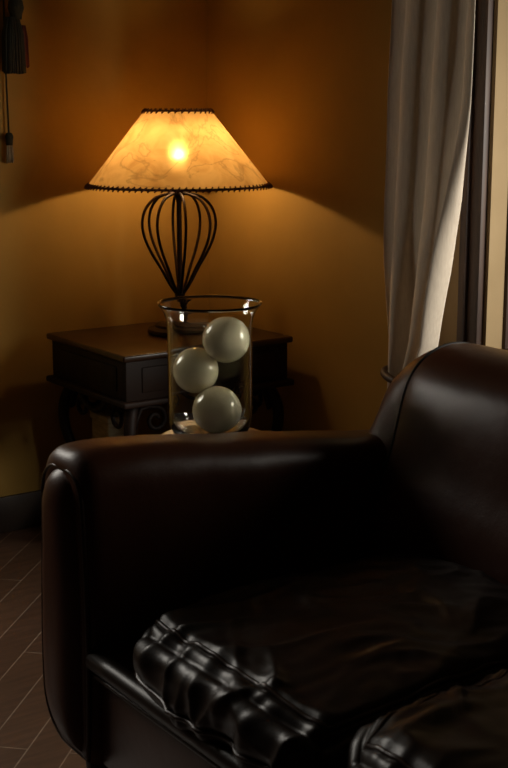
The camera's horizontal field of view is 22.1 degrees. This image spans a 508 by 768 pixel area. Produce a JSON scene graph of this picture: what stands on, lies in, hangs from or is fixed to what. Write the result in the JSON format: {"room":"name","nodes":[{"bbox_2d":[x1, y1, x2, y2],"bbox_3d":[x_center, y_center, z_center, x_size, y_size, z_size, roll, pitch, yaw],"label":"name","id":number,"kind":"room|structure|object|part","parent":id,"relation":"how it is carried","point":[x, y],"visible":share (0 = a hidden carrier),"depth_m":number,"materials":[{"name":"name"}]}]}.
{"room":"living room","nodes":[
{"label":"living room","id":0,"kind":"room"},
{"bbox_2d":[0,525,86,767],"bbox_3d":[-0.582,0.987,1.411,4.800,0.050,5.000,-8,14,-34],"label":"floor","id":1,"kind":"structure","parent":0,"point":[29,738],"depth_m":2.94,"materials":[{"name":"brown tile"}]},
{"bbox_2d":[46,321,293,442],"bbox_3d":[-0.247,0.149,3.827,0.566,0.598,0.468,-8,14,-34],"label":"table","id":2,"kind":"object","parent":1,"relation":"on","point":[125,367],"visible":0.58,"depth_m":3.65,"materials":[{"name":"brown wood"}]},
{"bbox_3d":[-0.534,0.211,3.852,0.087,0.467,0.034,2,12,10],"label":"leg","id":3,"kind":"part","parent":2,"relation":"part of","materials":[{"name":"brown wood"}]},
{"bbox_2d":[90,407,137,438],"bbox_3d":[-0.407,0.179,3.821,0.110,0.202,0.113,-8,14,-34],"label":"storage box","id":4,"kind":"object","parent":2,"relation":"on","point":[102,426],"visible":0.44,"depth_m":3.77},
{"bbox_3d":[-0.407,0.091,3.803,0.110,0.022,0.113,-8,14,-34],"label":"box lid","id":5,"kind":"part","parent":4,"relation":"part of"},
{"bbox_3d":[-0.331,0.270,3.568,0.034,0.467,0.087,2,12,10],"label":"leg","id":6,"kind":"part","parent":2,"relation":"part of","materials":[{"name":"brown wood"}]},
{"bbox_3d":[-0.247,-0.011,3.793,0.566,0.018,0.468,-8,14,-34],"label":"moulding","id":7,"kind":"part","parent":2,"relation":"part of","materials":[{"name":"brown wood"}]},
{"bbox_2d":[84,108,272,337],"bbox_3d":[-0.215,-0.464,3.734,0.537,0.642,0.536,-8,14,-34],"label":"table lamp","id":8,"kind":"object","parent":2,"relation":"on","point":[178,153],"visible":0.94,"depth_m":3.56,"materials":[{"name":"black iron"},{"name":"parchment"},{"name":"dark leather lacing"}]},
{"bbox_3d":[-0.215,-0.669,3.691,0.518,0.207,0.518,-8,14,-34],"label":"lamp shade","id":9,"kind":"part","parent":8,"relation":"part of","materials":[{"name":"beige paper"}]},
{"bbox_3d":[-0.215,-0.391,3.749,0.032,0.452,0.032,-8,14,-34],"label":"stem","id":10,"kind":"part","parent":8,"relation":"part of","materials":[{"name":"black metal"}]},
{"bbox_3d":[0.044,0.217,3.825,0.087,0.467,0.034,2,12,10],"label":"leg","id":11,"kind":"part","parent":2,"relation":"part of","materials":[{"name":"brown wood"}]},
{"bbox_2d":[163,428,259,433],"bbox_3d":[-0.076,0.396,2.634,0.224,0.595,0.235,-8,14,-34],"label":"pedestal stand","id":12,"kind":"object","parent":1,"relation":"on","point":[250,429],"visible":0.02,"depth_m":2.63,"materials":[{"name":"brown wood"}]},
{"bbox_2d":[157,295,261,433],"bbox_3d":[-0.086,-0.028,2.551,0.205,0.267,0.205,-8,14,-34],"label":"glass vase","id":13,"kind":"object","parent":12,"relation":"on","point":[209,337],"visible":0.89,"depth_m":2.49,"materials":[{"name":"clear glass"}]},
{"bbox_2d":[41,341,507,767],"bbox_3d":[0.473,0.458,1.866,0.958,0.800,1.676,-8,14,-34],"label":"leather sofa","id":14,"kind":"object","parent":1,"relation":"on","point":[248,599],"visible":1,"depth_m":2.14,"materials":[{"name":"brown leather"}]},
{"bbox_3d":[-0.268,0.686,2.315,0.068,0.170,0.068,-8,14,-34],"label":"leg","id":15,"kind":"part","parent":14,"relation":"part of","materials":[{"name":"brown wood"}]},
{"bbox_3d":[0.466,0.609,1.892,0.855,0.195,1.315,-8,14,-34],"label":"seat frame","id":16,"kind":"part","parent":14,"relation":"part of","materials":[{"name":"brown leather"}]},
{"bbox_3d":[0.019,0.319,2.434,0.881,0.539,0.197,-8,14,-34],"label":"arm","id":17,"kind":"part","parent":14,"relation":"part of","materials":[{"name":"brown leather"}]},
{"bbox_2d":[133,553,507,767],"bbox_3d":[0.183,0.411,2.013,0.660,0.158,0.542,-8,14,-34],"label":"seat cushion","id":18,"kind":"object","parent":14,"relation":"on","point":[294,670],"depth_m":1.87,"materials":[{"name":"leather"}]},
{"bbox_2d":[347,669,507,767],"bbox_3d":[0.500,0.494,1.575,0.650,0.174,0.645,-8,14,-34],"label":"seat cushion","id":19,"kind":"object","parent":14,"relation":"on","point":[441,718],"depth_m":1.63,"materials":[{"name":"leather"}]},
{"bbox_3d":[0.724,0.374,2.027,0.345,0.698,1.535,-8,14,-34],"label":"backrest","id":20,"kind":"part","parent":14,"relation":"part of","materials":[{"name":"brown leather"}]},
{"bbox_2d":[0,0,207,496],"bbox_3d":[-2.036,-0.600,2.898,4.459,2.450,0.220,-8,14,-34],"label":"wall","id":21,"kind":"structure","parent":0,"point":[73,257],"depth_m":3.86,"materials":[{"name":"paint"}]},
{"bbox_2d":[1,0,29,73],"bbox_3d":[-0.668,-1.047,3.603,0.062,0.367,0.078,2,12,11],"label":"tassel","id":22,"kind":"object","parent":21,"relation":"hanging from","point":[14,37],"visible":1,"depth_m":3.60,"materials":[{"name":"black fabric"}]},
{"bbox_2d":[3,0,13,162],"bbox_3d":[-0.693,-0.907,3.635,0.024,0.572,0.024,3,12,14],"label":"cord tassel","id":23,"kind":"object","parent":22,"relation":"hanging from","point":[9,136],"visible":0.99,"depth_m":3.67,"materials":[{"name":"black fabric"}]},
{"bbox_3d":[-0.694,-0.948,3.631,0.008,0.490,0.009,-8,14,-34],"label":"cord","id":24,"kind":"part","parent":23,"relation":"part of","materials":[{"name":"black fabric"}]},
{"bbox_2d":[0,490,40,532],"bbox_3d":[-1.969,0.565,3.043,4.459,0.110,0.014,-8,14,-34],"label":"baseboard","id":25,"kind":"structure","parent":21,"relation":"attached to","point":[22,510],"depth_m":3.90,"materials":[{"name":"paint"}]},
{"bbox_2d":[206,0,391,430],"bbox_3d":[1.229,-0.481,2.326,0.220,2.450,4.882,-8,14,-34],"label":"wall","id":26,"kind":"structure","parent":0,"point":[300,87],"depth_m":3.69,"materials":[{"name":"paint"}]},
{"bbox_2d":[438,0,507,349],"bbox_3d":[0.953,-0.681,2.554,0.139,1.628,1.667,-8,14,-34],"label":"window","id":27,"kind":"structure","parent":26,"relation":"in","point":[476,304],"depth_m":3.12,"materials":[{"name":"beige paint"}]},
{"bbox_3d":[0.948,-0.663,2.472,0.034,1.628,1.535,-8,14,-34],"label":"architrave","id":28,"kind":"part","parent":27,"relation":"part of","materials":[{"name":"brown wood"}]},
{"bbox_3d":[1.027,-0.676,2.526,0.050,1.490,1.399,-8,14,-34],"label":"frame","id":29,"kind":"part","parent":27,"relation":"part of","materials":[{"name":"brown wood"}]},
{"bbox_3d":[0.961,-1.545,2.186,0.127,0.024,2.320,-8,14,-34],"label":"curtain rod","id":30,"kind":"object","parent":26,"relation":"attached to","visible":0},
{"bbox_2d":[380,0,475,387],"bbox_3d":[0.397,-0.574,3.115,0.136,2.250,0.342,-3,12,-15],"label":"curtain","id":31,"kind":"object","parent":30,"relation":"hanging from","point":[430,73],"visible":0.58,"depth_m":3.10,"materials":[{"name":"beige fabric"}]}
]}

